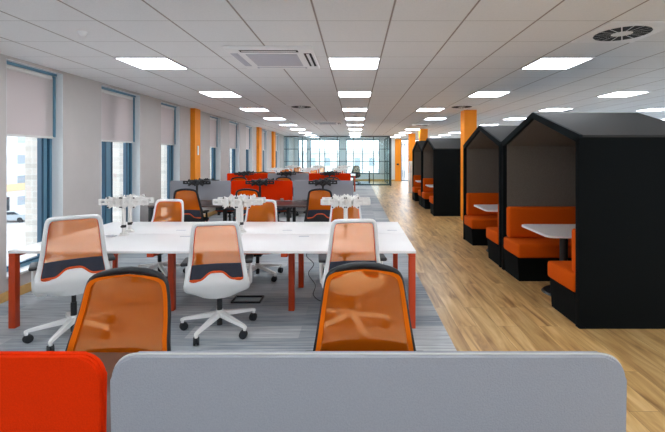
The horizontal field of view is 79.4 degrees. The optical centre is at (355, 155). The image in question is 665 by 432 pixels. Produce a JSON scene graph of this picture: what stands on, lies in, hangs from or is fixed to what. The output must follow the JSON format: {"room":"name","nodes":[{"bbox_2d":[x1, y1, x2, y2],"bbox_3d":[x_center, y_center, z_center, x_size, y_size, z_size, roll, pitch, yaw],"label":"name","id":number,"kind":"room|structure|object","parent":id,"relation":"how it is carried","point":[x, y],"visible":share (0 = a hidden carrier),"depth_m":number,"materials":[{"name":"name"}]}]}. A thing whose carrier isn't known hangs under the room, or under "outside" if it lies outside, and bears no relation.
{"room":"open-plan office","nodes":[
{"label":"open-plan office","id":0,"kind":"room"},
{"bbox_2d":[0,54,293,293],"bbox_3d":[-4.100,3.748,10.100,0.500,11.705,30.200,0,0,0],"label":"wall","id":1,"kind":"structure","parent":0,"point":[81,95],"depth_m":5.90,"materials":[{"name":"white paint"}]},
{"bbox_2d":[6,59,64,278],"bbox_3d":[-3.943,0.145,4.838,0.237,2.430,0.855,0,0,0],"label":"window","id":2,"kind":"structure","parent":1,"relation":"in","point":[49,151],"depth_m":5.23,"materials":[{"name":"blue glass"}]},
{"bbox_2d":[7,61,56,138],"bbox_3d":[-3.955,-0.644,4.838,0.070,0.849,0.825,0,0,0],"label":"roller blind","id":3,"kind":"object","parent":2,"relation":"attached to","point":[31,92],"visible":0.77,"depth_m":4.87,"materials":[{"name":"fabric"}]},
{"bbox_2d":[0,254,101,303],"bbox_3d":[-3.841,1.550,2.165,0.018,0.100,14.330,0,0,0],"label":"baseboard","id":4,"kind":"structure","parent":1,"relation":"attached to","point":[25,288],"depth_m":4.59,"materials":[{"name":"brown wood"}]},
{"bbox_2d":[101,85,139,224],"bbox_3d":[-3.943,0.145,6.605,0.237,2.430,1.090,0,0,0],"label":"window","id":5,"kind":"structure","parent":1,"relation":"in","point":[131,151],"depth_m":6.99,"materials":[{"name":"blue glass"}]},
{"bbox_2d":[101,86,135,142],"bbox_3d":[-3.955,-0.644,6.605,0.070,0.849,1.060,0,0,0],"label":"roller blind","id":6,"kind":"object","parent":5,"relation":"attached to","point":[117,107],"visible":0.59,"depth_m":6.64,"materials":[{"name":"fabric"}]},
{"bbox_2d":[161,102,179,221],"bbox_3d":[-3.943,0.145,8.345,0.237,2.430,0.850,0,0,0],"label":"window","id":7,"kind":"structure","parent":1,"relation":"in","point":[173,151],"depth_m":8.76,"materials":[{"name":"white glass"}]},
{"bbox_2d":[161,103,175,144],"bbox_3d":[-3.955,-0.644,8.345,0.070,0.849,0.820,0,0,0],"label":"roller blind","id":8,"kind":"object","parent":7,"relation":"attached to","point":[168,112],"visible":0.65,"depth_m":8.46,"materials":[{"name":"fabric"}]},
{"bbox_2d":[190,108,199,179],"bbox_3d":[-3.797,0.247,9.495,0.105,2.705,0.330,0,0,0],"label":"column","id":9,"kind":"structure","parent":1,"relation":"attached to","point":[194,113],"depth_m":9.33,"materials":[{"name":"orange paint"}]},
{"bbox_2d":[210,115,220,180],"bbox_3d":[-3.943,0.145,11.000,0.237,2.430,0.840,0,0,0],"label":"window","id":10,"kind":"structure","parent":1,"relation":"in","point":[215,152],"depth_m":11.41,"materials":[{"name":"clear glass"}]},
{"bbox_2d":[210,116,217,147],"bbox_3d":[-3.955,-0.644,11.000,0.070,0.849,0.810,0,0,0],"label":"roller blind","id":11,"kind":"object","parent":10,"relation":"attached to","point":[213,120],"visible":0.55,"depth_m":11.13,"materials":[{"name":"fabric"}]},
{"bbox_2d":[229,121,238,172],"bbox_3d":[-3.943,0.145,12.740,0.237,2.430,1.080,0,0,0],"label":"window","id":12,"kind":"structure","parent":1,"relation":"in","point":[235,152],"depth_m":13.28,"materials":[{"name":"clear glass"}]},
{"bbox_2d":[229,121,236,148],"bbox_3d":[-3.955,-0.644,12.740,0.070,0.849,1.050,0,0,0],"label":"roller blind","id":13,"kind":"object","parent":12,"relation":"attached to","point":[232,126],"visible":0.59,"depth_m":12.85,"materials":[{"name":"fabric"}]},
{"bbox_2d":[246,125,251,171],"bbox_3d":[-3.943,0.145,14.490,0.237,2.430,0.860,0,0,0],"label":"window","id":14,"kind":"structure","parent":1,"relation":"in","point":[248,152],"depth_m":14.91,"materials":[{"name":"clear glass"}]},
{"bbox_2d":[246,126,249,149],"bbox_3d":[-3.955,-0.644,14.490,0.070,0.849,0.830,0,0,0],"label":"roller blind","id":15,"kind":"object","parent":14,"relation":"attached to","point":[247,127],"visible":0.56,"depth_m":14.65,"materials":[{"name":"fabric"}]},
{"bbox_2d":[256,127,261,171],"bbox_3d":[-3.797,0.247,15.765,0.105,2.705,0.430,0,0,0],"label":"trim","id":16,"kind":"structure","parent":1,"relation":"attached to","point":[258,129],"depth_m":15.55,"materials":[{"name":"orange paint"}]},
{"bbox_2d":[263,130,266,171],"bbox_3d":[-3.943,0.145,17.025,0.237,2.430,0.850,0,0,0],"label":"window","id":17,"kind":"structure","parent":1,"relation":"in","point":[265,150],"depth_m":17.45,"materials":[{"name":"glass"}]},
{"bbox_2d":[272,131,275,172],"bbox_3d":[-3.797,0.247,18.550,0.105,2.705,0.400,0,0,0],"label":"trim","id":18,"kind":"structure","parent":1,"relation":"attached to","point":[273,132],"depth_m":18.35,"materials":[{"name":"orange paint"}]},
{"bbox_2d":[276,134,279,171],"bbox_3d":[-3.943,0.145,19.800,0.237,2.430,1.000,0,0,0],"label":"window","id":19,"kind":"structure","parent":1,"relation":"in","point":[278,151],"depth_m":20.29,"materials":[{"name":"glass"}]},
{"bbox_2d":[285,137,288,171],"bbox_3d":[-3.943,0.145,22.600,0.237,2.430,1.200,0,0,0],"label":"window","id":20,"kind":"structure","parent":1,"relation":"in","point":[286,138],"depth_m":23.16,"materials":[{"name":"clear glass"}]},
{"bbox_2d":[284,135,390,135],"bbox_3d":[-0.975,-1.073,21.500,5.750,0.065,0.100,0,0,0],"label":"trim","id":21,"kind":"structure","parent":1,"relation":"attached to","point":[284,135],"depth_m":21.45,"materials":[{"name":"metal"}]},
{"bbox_2d":[0,0,664,137],"bbox_3d":[3.900,-1.205,10.050,16.600,0.200,30.500,0,0,0],"label":"ceiling","id":22,"kind":"structure","parent":0,"point":[433,53],"depth_m":4.21,"materials":[{"name":"tile"}]},
{"bbox_2d":[77,30,88,37],"bbox_3d":[-2.440,-1.083,3.580,0.090,0.045,0.090,0,0,0],"label":"smoke detector","id":23,"kind":"object","parent":22,"relation":"attached to","point":[83,34],"visible":1,"depth_m":3.56,"materials":[{"name":"plastic"}]},
{"bbox_2d":[113,57,188,68],"bbox_3d":[-2.416,-1.099,4.780,0.594,0.012,0.594,0,0,0],"label":"recessed light","id":24,"kind":"object","parent":22,"relation":"in","point":[139,62],"visible":1,"depth_m":4.71,"materials":[{"name":"plastic"}]},
{"bbox_2d":[198,91,241,96],"bbox_3d":[-2.416,-1.099,7.180,0.594,0.012,0.594,0,0,0],"label":"recessed light","id":25,"kind":"object","parent":22,"relation":"in","point":[208,93],"visible":1,"depth_m":7.07,"materials":[{"name":"plastic"}]},
{"bbox_2d":[239,108,268,110],"bbox_3d":[-2.416,-1.099,9.580,0.594,0.012,0.594,0,0,0],"label":"recessed light","id":26,"kind":"object","parent":22,"relation":"in","point":[244,109],"visible":1,"depth_m":9.53,"materials":[{"name":"plastic"}]},
{"bbox_2d":[222,46,319,68],"bbox_3d":[-0.890,-1.084,4.490,0.900,0.041,0.950,0,0,0],"label":"air conditioning unit","id":27,"kind":"object","parent":22,"relation":"attached to","point":[251,57],"visible":1,"depth_m":4.32,"materials":[{"name":"plastic"}]},
{"bbox_2d":[246,54,302,65],"bbox_3d":[-0.890,-1.067,4.490,0.540,0.006,0.540,0,0,0],"label":"grille","id":28,"kind":"object","parent":27,"relation":"attached to","point":[257,59],"depth_m":4.43,"materials":[{"name":"plastic"}]},
{"bbox_2d":[286,105,315,107],"bbox_3d":[-1.216,-1.096,8.980,0.594,0.018,0.594,0,0,0],"label":"ceiling vent","id":29,"kind":"object","parent":22,"relation":"in","point":[289,106],"visible":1,"depth_m":8.87,"materials":[{"name":"metal"}]},
{"bbox_2d":[313,121,341,124],"bbox_3d":[-0.930,-1.084,13.400,0.900,0.041,0.950,0,0,0],"label":"air conditioning unit","id":30,"kind":"object","parent":22,"relation":"attached to","point":[314,122],"visible":1,"depth_m":12.97,"materials":[{"name":"metal"}]},
{"bbox_2d":[328,57,380,68],"bbox_3d":[-0.016,-1.099,4.780,0.594,0.012,0.594,0,0,0],"label":"recessed light","id":31,"kind":"object","parent":22,"relation":"in","point":[334,62],"visible":1,"depth_m":4.71,"materials":[{"name":"plastic"}]},
{"bbox_2d":[337,91,371,96],"bbox_3d":[-0.016,-1.099,7.180,0.594,0.012,0.594,0,0,0],"label":"recessed light","id":32,"kind":"object","parent":22,"relation":"in","point":[340,93],"visible":1,"depth_m":7.07,"materials":[{"name":"plastic"}]},
{"bbox_2d":[342,108,367,110],"bbox_3d":[-0.016,-1.099,9.580,0.594,0.012,0.594,0,0,0],"label":"recessed light","id":33,"kind":"object","parent":22,"relation":"in","point":[343,109],"visible":1,"depth_m":9.53,"materials":[{"name":"plastic"}]},
{"bbox_2d":[416,108,444,110],"bbox_3d":[1.784,-1.099,9.580,0.594,0.012,0.594,0,0,0],"label":"recessed light","id":34,"kind":"object","parent":22,"relation":"in","point":[419,109],"visible":1,"depth_m":9.53,"materials":[{"name":"plastic"}]},
{"bbox_2d":[446,105,477,107],"bbox_3d":[2.384,-1.096,8.980,0.594,0.018,0.594,0,0,0],"label":"ceiling vent","id":35,"kind":"object","parent":22,"relation":"in","point":[450,106],"visible":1,"depth_m":8.87,"materials":[{"name":"metal"}]},
{"bbox_2d":[467,91,510,96],"bbox_3d":[2.384,-1.099,7.180,0.594,0.012,0.594,0,0,0],"label":"recessed light","id":36,"kind":"object","parent":22,"relation":"in","point":[477,93],"visible":1,"depth_m":7.07,"materials":[{"name":"plastic"}]},
{"bbox_2d":[538,108,573,110],"bbox_3d":[4.784,-1.099,9.580,0.594,0.012,0.594,0,0,0],"label":"recessed light","id":37,"kind":"object","parent":22,"relation":"in","point":[546,109],"visible":1,"depth_m":9.53,"materials":[{"name":"plastic"}]},
{"bbox_2d":[520,57,594,68],"bbox_3d":[2.384,-1.099,4.780,0.594,0.012,0.594,0,0,0],"label":"recessed light","id":38,"kind":"object","parent":22,"relation":"in","point":[543,62],"visible":1,"depth_m":4.71,"materials":[{"name":"plastic"}]},
{"bbox_2d":[571,21,664,42],"bbox_3d":[2.384,-1.096,3.580,0.594,0.018,0.594,0,0,0],"label":"ceiling vent","id":39,"kind":"object","parent":22,"relation":"in","point":[611,31],"visible":1,"depth_m":3.54,"materials":[{"name":"metal"}]},
{"bbox_2d":[596,91,650,96],"bbox_3d":[4.784,-1.099,7.180,0.594,0.012,0.594,0,0,0],"label":"recessed light","id":40,"kind":"object","parent":22,"relation":"in","point":[616,93],"visible":1,"depth_m":7.07,"materials":[{"name":"plastic"}]},
{"bbox_2d":[636,108,664,110],"bbox_3d":[7.184,-1.099,9.580,0.594,0.012,0.594,0,0,0],"label":"recessed light","id":41,"kind":"object","parent":22,"relation":"in","point":[648,109],"visible":1,"depth_m":9.53,"materials":[{"name":"plastic"}]},
{"bbox_2d":[0,181,664,431],"bbox_3d":[0.175,1.700,10.000,8.050,0.200,30.000,0,0,0],"label":"floor","id":42,"kind":"structure","parent":0,"point":[480,306],"depth_m":4.08,"materials":[{"name":"brown wood"}]},
{"bbox_2d":[22,214,115,350],"bbox_3d":[-2.522,1.048,3.572,0.695,1.104,0.669,0,0,-41],"label":"office chair","id":43,"kind":"object","parent":42,"relation":"on","point":[69,277],"visible":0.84,"depth_m":3.36,"materials":[{"name":"white plastic"}]},
{"bbox_2d":[88,352,135,431],"bbox_3d":[-1.232,1.240,0.995,3.795,0.720,1.590,0,0,0],"label":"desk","id":44,"kind":"object","parent":42,"relation":"on","point":[109,359],"visible":0.02,"depth_m":1.68,"materials":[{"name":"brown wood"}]},
{"bbox_2d":[0,351,106,431],"bbox_3d":[-1.249,0.685,0.996,1.250,0.388,0.056,0,0,0],"label":"screen","id":45,"kind":"object","parent":44,"relation":"on","point":[41,391],"visible":1,"depth_m":0.98,"materials":[{"name":"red fabric"}]},
{"bbox_2d":[110,351,626,431],"bbox_3d":[0.032,0.685,0.996,1.274,0.388,0.056,0,0,0],"label":"screen","id":46,"kind":"object","parent":44,"relation":"on","point":[151,391],"visible":1,"depth_m":0.98,"materials":[{"name":"grey fabric"}]},
{"bbox_2d":[65,266,170,351],"bbox_3d":[-1.158,1.080,1.743,0.678,1.040,0.687,0,0,0],"label":"office chair","id":47,"kind":"object","parent":42,"relation":"on","point":[118,312],"visible":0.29,"depth_m":1.97,"materials":[{"name":"fabric"}]},
{"bbox_2d":[133,199,184,278],"bbox_3d":[-2.642,1.105,5.340,0.665,0.990,0.695,0,0,17],"label":"office chair","id":48,"kind":"object","parent":42,"relation":"on","point":[159,264],"visible":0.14,"depth_m":5.40,"materials":[{"name":"white plastic"}]},
{"bbox_2d":[170,188,208,221],"bbox_3d":[-2.889,1.080,7.116,0.694,1.040,0.719,0,0,-3],"label":"office chair","id":49,"kind":"object","parent":42,"relation":"on","point":[193,211],"visible":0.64,"depth_m":6.89,"materials":[{"name":"fabric"}]},
{"bbox_2d":[8,222,415,328],"bbox_3d":[-1.325,1.238,4.500,3.770,0.723,1.620,0,0,0],"label":"desk","id":50,"kind":"object","parent":42,"relation":"on","point":[287,239],"visible":0.83,"depth_m":4.11,"materials":[{"name":"white laminate"}]},
{"bbox_2d":[98,196,148,235],"bbox_3d":[-2.560,0.663,4.417,0.548,0.434,0.117,0,0,0],"label":"monitor arm","id":51,"kind":"object","parent":50,"relation":"on","point":[122,202],"visible":1,"depth_m":4.40,"materials":[{"name":"white metal"}]},
{"bbox_2d":[105,194,153,232],"bbox_3d":[-2.595,0.663,4.604,0.548,0.434,0.117,0,0,0],"label":"monitor arm","id":52,"kind":"object","parent":50,"relation":"on","point":[129,223],"visible":0.52,"depth_m":4.59,"materials":[{"name":"white metal"}]},
{"bbox_2d":[213,196,262,235],"bbox_3d":[-1.300,0.663,4.417,0.548,0.434,0.117,0,0,0],"label":"monitor arm","id":53,"kind":"object","parent":50,"relation":"on","point":[235,202],"visible":0.95,"depth_m":4.39,"materials":[{"name":"white metal"}]},
{"bbox_2d":[217,194,265,232],"bbox_3d":[-1.310,0.663,4.604,0.548,0.434,0.117,0,0,0],"label":"monitor arm","id":54,"kind":"object","parent":50,"relation":"on","point":[253,196],"visible":0.48,"depth_m":4.59,"materials":[{"name":"white metal"}]},
{"bbox_2d":[321,196,369,235],"bbox_3d":[-0.110,0.663,4.417,0.548,0.434,0.117,0,0,0],"label":"monitor arm","id":55,"kind":"object","parent":50,"relation":"on","point":[345,203],"visible":1,"depth_m":4.40,"materials":[{"name":"white metal"}]},
{"bbox_2d":[322,194,369,232],"bbox_3d":[-0.110,0.663,4.604,0.548,0.434,0.117,0,0,0],"label":"monitor arm","id":56,"kind":"object","parent":50,"relation":"on","point":[334,195],"visible":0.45,"depth_m":4.59,"materials":[{"name":"white metal"}]},
{"bbox_2d":[179,221,256,345],"bbox_3d":[-1.267,1.080,3.697,0.684,1.040,0.685,0,0,-12],"label":"office chair","id":57,"kind":"object","parent":42,"relation":"on","point":[218,281],"visible":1,"depth_m":3.48,"materials":[{"name":"white plastic"}]},
{"bbox_2d":[215,180,236,220],"bbox_3d":[-2.719,1.080,8.746,0.678,1.040,0.704,0,0,0],"label":"office chair","id":58,"kind":"object","parent":42,"relation":"on","point":[230,210],"visible":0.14,"depth_m":8.54,"materials":[{"name":"black plastic"}]},
{"bbox_2d":[228,177,246,216],"bbox_3d":[-2.949,1.070,10.498,0.668,1.060,0.695,0,0,0],"label":"office chair","id":59,"kind":"object","parent":42,"relation":"on","point":[233,178],"visible":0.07,"depth_m":10.23,"materials":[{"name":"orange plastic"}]},
{"bbox_2d":[231,295,263,302],"bbox_3d":[-1.190,1.589,4.420,0.320,0.020,0.200,0,0,0],"label":"frame","id":60,"kind":"object","parent":42,"relation":"on","point":[236,296],"visible":1,"depth_m":4.42,"materials":[{"name":"black plastic"}]},
{"bbox_2d":[148,200,352,221],"bbox_3d":[-1.830,1.240,7.770,3.580,0.720,1.600,0,0,0],"label":"desk","id":61,"kind":"object","parent":42,"relation":"on","point":[286,204],"visible":0.25,"depth_m":7.18,"materials":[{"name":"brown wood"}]},
{"bbox_2d":[183,179,210,190],"bbox_3d":[-3.020,0.663,7.617,0.548,0.434,0.117,0,0,6],"label":"monitor arm","id":62,"kind":"object","parent":61,"relation":"on","point":[195,182],"visible":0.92,"depth_m":7.58,"materials":[{"name":"black plastic"}]},
{"bbox_2d":[170,181,230,199],"bbox_3d":[-3.013,0.684,7.770,1.183,0.392,0.056,0,0,0],"label":"screen","id":63,"kind":"object","parent":61,"relation":"on","point":[216,189],"visible":0.57,"depth_m":7.75,"materials":[{"name":"grey fabric"}]},
{"bbox_2d":[245,179,273,196],"bbox_3d":[-1.820,0.663,7.617,0.548,0.434,0.117,0,0,0],"label":"monitor arm","id":64,"kind":"object","parent":61,"relation":"on","point":[258,182],"visible":0.91,"depth_m":7.57,"materials":[{"name":"black plastic"}]},
{"bbox_2d":[231,181,292,200],"bbox_3d":[-1.820,0.684,7.770,1.198,0.392,0.056,0,0,0],"label":"screen","id":65,"kind":"object","parent":61,"relation":"on","point":[280,190],"visible":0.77,"depth_m":7.75,"materials":[{"name":"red fabric"}]},
{"bbox_2d":[308,179,336,188],"bbox_3d":[-0.620,0.663,7.617,0.548,0.434,0.117,0,0,-6],"label":"monitor arm","id":66,"kind":"object","parent":61,"relation":"on","point":[322,182],"visible":0.89,"depth_m":7.58,"materials":[{"name":"black plastic"}]},
{"bbox_2d":[293,181,352,200],"bbox_3d":[-0.627,0.684,7.770,1.163,0.392,0.056,0,0,0],"label":"screen","id":67,"kind":"object","parent":61,"relation":"on","point":[301,189],"visible":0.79,"depth_m":7.75,"materials":[{"name":"grey fabric"}]},
{"bbox_2d":[232,188,268,221],"bbox_3d":[-1.841,1.080,7.152,0.695,1.040,0.667,0,0,0],"label":"office chair","id":68,"kind":"object","parent":42,"relation":"on","point":[256,213],"visible":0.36,"depth_m":6.89,"materials":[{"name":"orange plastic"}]},
{"bbox_2d":[244,199,282,281],"bbox_3d":[-1.321,1.105,5.274,0.672,0.990,0.698,0,0,-1],"label":"office chair","id":69,"kind":"object","parent":42,"relation":"on","point":[257,265],"visible":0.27,"depth_m":5.26,"materials":[{"name":"white plastic"}]},
{"bbox_2d":[264,180,291,221],"bbox_3d":[-1.731,1.080,8.755,0.694,1.040,0.719,0,0,0],"label":"office chair","id":70,"kind":"object","parent":42,"relation":"on","point":[271,209],"visible":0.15,"depth_m":8.59,"materials":[{"name":"fabric"}]},
{"bbox_2d":[273,177,298,217],"bbox_3d":[-1.856,1.070,10.531,0.695,1.060,0.668,0,0,0],"label":"office chair","id":71,"kind":"object","parent":42,"relation":"on","point":[278,178],"visible":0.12,"depth_m":10.23,"materials":[{"name":"fabric"}]},
{"bbox_2d":[303,188,338,221],"bbox_3d":[-0.625,1.080,7.111,0.678,1.040,0.691,0,0,2],"label":"office chair","id":72,"kind":"object","parent":42,"relation":"on","point":[314,212],"visible":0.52,"depth_m":6.89,"materials":[{"name":"fabric"}]},
{"bbox_2d":[323,205,361,272],"bbox_3d":[-0.108,1.105,5.272,0.668,0.990,0.695,0,0,-10],"label":"office chair","id":73,"kind":"object","parent":42,"relation":"on","point":[344,256],"visible":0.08,"depth_m":5.49,"materials":[{"name":"white plastic"}]},
{"bbox_2d":[318,219,386,287],"bbox_3d":[-0.009,1.070,3.698,0.694,1.060,0.719,0,0,-6],"label":"office chair","id":74,"kind":"object","parent":42,"relation":"on","point":[322,258],"visible":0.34,"depth_m":3.47,"materials":[{"name":"white plastic"}]},
{"bbox_2d":[350,166,360,183],"bbox_3d":[-0.022,1.080,22.463,0.672,1.040,0.698,0,0,-20],"label":"office chair","id":75,"kind":"object","parent":42,"relation":"on","point":[356,168],"visible":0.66,"depth_m":22.24,"materials":[{"name":"black plastic"}]},
{"bbox_2d":[307,262,421,350],"bbox_3d":[0.076,1.080,1.822,0.668,1.040,0.695,0,0,-11],"label":"office chair","id":76,"kind":"object","parent":42,"relation":"on","point":[363,309],"visible":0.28,"depth_m":2.05,"materials":[{"name":"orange fabric"}]},
{"bbox_2d":[408,161,411,192],"bbox_3d":[2.380,0.920,17.100,0.240,1.360,0.280,0,0,0],"label":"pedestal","id":77,"kind":"object","parent":42,"relation":"on","point":[410,162],"visible":0.6,"depth_m":16.98,"materials":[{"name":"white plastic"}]},
{"bbox_2d":[408,133,414,172],"bbox_3d":[2.840,0.247,20.175,0.320,2.705,0.350,0,0,0],"label":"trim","id":78,"kind":"structure","parent":42,"relation":"on","point":[411,136],"depth_m":20.00,"materials":[{"name":"orange paint"}]},
{"bbox_2d":[412,141,424,204],"bbox_3d":[2.672,0.548,13.553,1.240,2.103,1.965,0,0,0],"label":"booth","id":79,"kind":"object","parent":42,"relation":"on","point":[416,152],"visible":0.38,"depth_m":14.33,"materials":[{"name":"black fabric"}]},
{"bbox_2d":[414,175,420,186],"bbox_3d":[2.657,0.912,14.389,1.130,0.415,0.128,0,0,0],"label":"cushion","id":80,"kind":"object","parent":79,"relation":"on","point":[416,177],"depth_m":14.33,"materials":[{"name":"orange fabric"}]},
{"bbox_2d":[419,129,427,140],"bbox_3d":[2.840,0.247,16.775,0.320,2.705,0.350,0,0,0],"label":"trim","id":81,"kind":"structure","parent":42,"relation":"on","point":[423,133],"depth_m":16.60,"materials":[{"name":"orange paint"}]},
{"bbox_2d":[421,138,460,215],"bbox_3d":[2.672,0.548,11.533,1.240,2.103,1.965,0,0,0],"label":"booth","id":82,"kind":"object","parent":42,"relation":"on","point":[440,157],"visible":0.64,"depth_m":10.55,"materials":[{"name":"black fabric"}]},
{"bbox_2d":[422,192,432,198],"bbox_3d":[2.637,1.210,12.168,1.170,0.177,0.525,0,0,0],"label":"seat cushion","id":83,"kind":"object","parent":82,"relation":"on","point":[425,195],"depth_m":11.91,"materials":[{"name":"orange fabric"}]},
{"bbox_2d":[423,178,432,191],"bbox_3d":[2.657,0.912,12.369,1.130,0.415,0.128,0,0,0],"label":"cushion","id":84,"kind":"object","parent":82,"relation":"on","point":[426,181],"depth_m":12.30,"materials":[{"name":"orange fabric"}]},
{"bbox_2d":[461,110,476,219],"bbox_3d":[2.790,0.247,9.875,0.300,2.705,0.350,0,0,0],"label":"column","id":85,"kind":"structure","parent":42,"relation":"on","point":[468,117],"depth_m":9.70,"materials":[{"name":"orange paint"}]},
{"bbox_2d":[474,204,497,251],"bbox_3d":[2.550,1.232,6.683,0.960,0.735,0.760,0,0,0],"label":"table","id":86,"kind":"object","parent":42,"relation":"on","point":[486,207],"visible":0.21,"depth_m":6.65,"materials":[{"name":"white laminate"}]},
{"bbox_2d":[463,125,516,267],"bbox_3d":[2.672,0.548,6.683,1.240,2.103,1.965,0,0,0],"label":"booth","id":87,"kind":"object","parent":42,"relation":"on","point":[482,152],"visible":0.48,"depth_m":7.46,"materials":[{"name":"black fabric"}]},
{"bbox_2d":[464,215,497,228],"bbox_3d":[2.637,1.210,7.317,1.170,0.177,0.525,0,0,0],"label":"seat cushion","id":88,"kind":"object","parent":87,"relation":"on","point":[470,221],"depth_m":7.07,"materials":[{"name":"orange fabric"}]},
{"bbox_2d":[466,193,498,214],"bbox_3d":[2.657,0.912,7.519,1.130,0.415,0.128,0,0,0],"label":"cushion","id":89,"kind":"object","parent":87,"relation":"on","point":[472,199],"depth_m":7.46,"materials":[{"name":"orange fabric"}]},
{"bbox_2d":[486,227,498,244],"bbox_3d":[2.637,1.210,6.048,1.170,0.177,0.525,0,0,0],"label":"seat cushion","id":90,"kind":"object","parent":87,"relation":"on","point":[492,233],"depth_m":6.03,"materials":[{"name":"orange fabric"}]},
{"bbox_2d":[522,224,574,295],"bbox_3d":[2.550,1.232,4.668,0.960,0.735,0.760,0,0,0],"label":"table","id":91,"kind":"object","parent":42,"relation":"on","point":[563,232],"visible":0.45,"depth_m":4.64,"materials":[{"name":"white laminate"}]},
{"bbox_2d":[501,112,664,328],"bbox_3d":[2.672,0.548,4.668,1.240,2.103,1.965,0,0,0],"label":"booth","id":92,"kind":"object","parent":42,"relation":"on","point":[602,174],"visible":0.97,"depth_m":3.69,"materials":[{"name":"black fabric"}]},
{"bbox_2d":[504,237,571,257],"bbox_3d":[2.637,1.210,5.303,1.170,0.177,0.525,0,0,0],"label":"seat cushion","id":93,"kind":"object","parent":92,"relation":"on","point":[516,247],"depth_m":5.06,"materials":[{"name":"orange fabric"}]},
{"bbox_2d":[506,206,574,236],"bbox_3d":[2.657,0.912,5.504,1.130,0.415,0.128,0,0,0],"label":"cushion","id":94,"kind":"object","parent":92,"relation":"on","point":[516,216],"depth_m":5.44,"materials":[{"name":"orange fabric"}]},
{"bbox_2d":[548,261,574,291],"bbox_3d":[2.637,1.210,4.032,1.170,0.177,0.525,0,0,0],"label":"seat cushion","id":95,"kind":"object","parent":92,"relation":"on","point":[561,273],"depth_m":4.01,"materials":[{"name":"orange fabric"}]},
{"bbox_2d":[572,229,574,270],"bbox_3d":[2.657,0.912,3.831,1.130,0.415,0.128,0,0,0],"label":"cushion","id":96,"kind":"object","parent":92,"relation":"on","point":[573,230],"depth_m":3.84,"materials":[{"name":"orange fabric"}]},
{"bbox_3d":[-1.900,1.240,11.500,3.600,0.720,1.600,0,0,0],"label":"desk","id":97,"kind":"object","parent":42,"relation":"on","visible":0},
{"bbox_2d":[234,171,253,176],"bbox_3d":[-3.160,0.663,11.347,0.548,0.434,0.117,0,0,0],"label":"monitor arm","id":98,"kind":"object","parent":97,"relation":"on","point":[244,173],"visible":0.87,"depth_m":11.30,"materials":[{"name":"black plastic"}]},
{"bbox_2d":[227,173,267,180],"bbox_3d":[-3.110,0.695,11.500,1.168,0.368,0.056,0,0,0],"label":"screen","id":99,"kind":"object","parent":97,"relation":"on","point":[256,176],"visible":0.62,"depth_m":11.48,"materials":[{"name":"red fabric"}]},
{"bbox_2d":[277,171,295,176],"bbox_3d":[-1.960,0.663,11.347,0.548,0.434,0.117,0,0,0],"label":"monitor arm","id":100,"kind":"object","parent":97,"relation":"on","point":[285,173],"visible":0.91,"depth_m":11.30,"materials":[{"name":"black plastic"}]},
{"bbox_2d":[268,173,308,181],"bbox_3d":[-1.933,0.695,11.500,1.183,0.368,0.056,0,0,0],"label":"screen","id":101,"kind":"object","parent":97,"relation":"on","point":[299,176],"visible":0.56,"depth_m":11.48,"materials":[{"name":"grey fabric"}]},
{"bbox_2d":[320,171,338,176],"bbox_3d":[-0.730,0.663,11.347,0.548,0.434,0.117,0,0,0],"label":"monitor arm","id":102,"kind":"object","parent":97,"relation":"on","point":[330,173],"visible":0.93,"depth_m":11.30,"materials":[{"name":"black plastic"}]},
{"bbox_2d":[309,173,350,180],"bbox_3d":[-0.738,0.695,11.500,1.203,0.368,0.056,0,0,0],"label":"screen","id":103,"kind":"object","parent":97,"relation":"on","point":[312,176],"visible":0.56,"depth_m":11.48,"materials":[{"name":"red fabric"}]},
{"bbox_2d":[284,136,389,184],"bbox_3d":[-1.012,0.278,23.238,5.703,2.645,3.525,0,0,0],"label":"glass","id":104,"kind":"object","parent":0,"point":[387,149],"visible":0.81,"depth_m":21.48,"materials":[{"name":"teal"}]},
{"bbox_2d":[389,137,390,185],"bbox_3d":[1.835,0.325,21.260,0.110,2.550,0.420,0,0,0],"label":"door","id":105,"kind":"structure","parent":104,"relation":"attached to","point":[390,137],"depth_m":21.05,"materials":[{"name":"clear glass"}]},
{"bbox_2d":[294,138,418,179],"bbox_3d":[3.975,0.347,25.100,16.050,2.905,0.200,0,0,0],"label":"wall","id":106,"kind":"structure","parent":0,"point":[342,141],"depth_m":25.00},
{"bbox_2d":[346,140,378,173],"bbox_3d":[0.450,0.075,25.115,2.100,2.150,0.070,0,0,0],"label":"window","id":107,"kind":"structure","parent":106,"relation":"in","point":[346,140],"depth_m":25.08,"materials":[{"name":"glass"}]},
{"bbox_2d":[395,139,400,180],"bbox_3d":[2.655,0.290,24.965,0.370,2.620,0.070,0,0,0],"label":"door","id":108,"kind":"structure","parent":106,"relation":"in","point":[397,141],"depth_m":24.96,"materials":[{"name":"orange paint"}]},
{"label":"outside","id":109,"kind":"structure","parent":0,"visible":0},
{"bbox_2d":[7,169,378,264],"bbox_3d":[-30.000,8.750,90.000,300.000,0.300,340.000,0,0,0],"label":"ground","id":110,"kind":"structure","parent":109,"point":[15,230],"depth_m":43.00,"materials":[{"name":"white"}]},
{"bbox_2d":[7,210,24,222],"bbox_3d":[-44.515,7.885,51.998,4.270,1.430,1.760,0,0,-8],"label":"car","id":111,"kind":"object","parent":110,"relation":"on","point":[19,215],"visible":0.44,"depth_m":51.30,"materials":[{"name":"silver metal"}]},
{"bbox_2d":[7,136,101,210],"bbox_3d":[-68.500,0.850,71.000,33.600,15.500,50.600,0,0,0],"label":"building","id":112,"kind":"structure","parent":110,"relation":"on","point":[15,145],"depth_m":61.35,"materials":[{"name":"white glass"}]},
{"bbox_2d":[299,150,378,172],"bbox_3d":[-5.000,3.850,90.350,18.600,9.500,41.300,0,0,0],"label":"building","id":113,"kind":"structure","parent":110,"relation":"on","point":[330,155],"depth_m":70.00,"materials":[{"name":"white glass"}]},
{"bbox_2d":[402,141,415,179],"bbox_3d":[25.000,2.850,100.350,30.600,11.500,41.300,0,0,0],"label":"building","id":114,"kind":"structure","parent":110,"relation":"on","point":[404,143],"depth_m":80.00,"materials":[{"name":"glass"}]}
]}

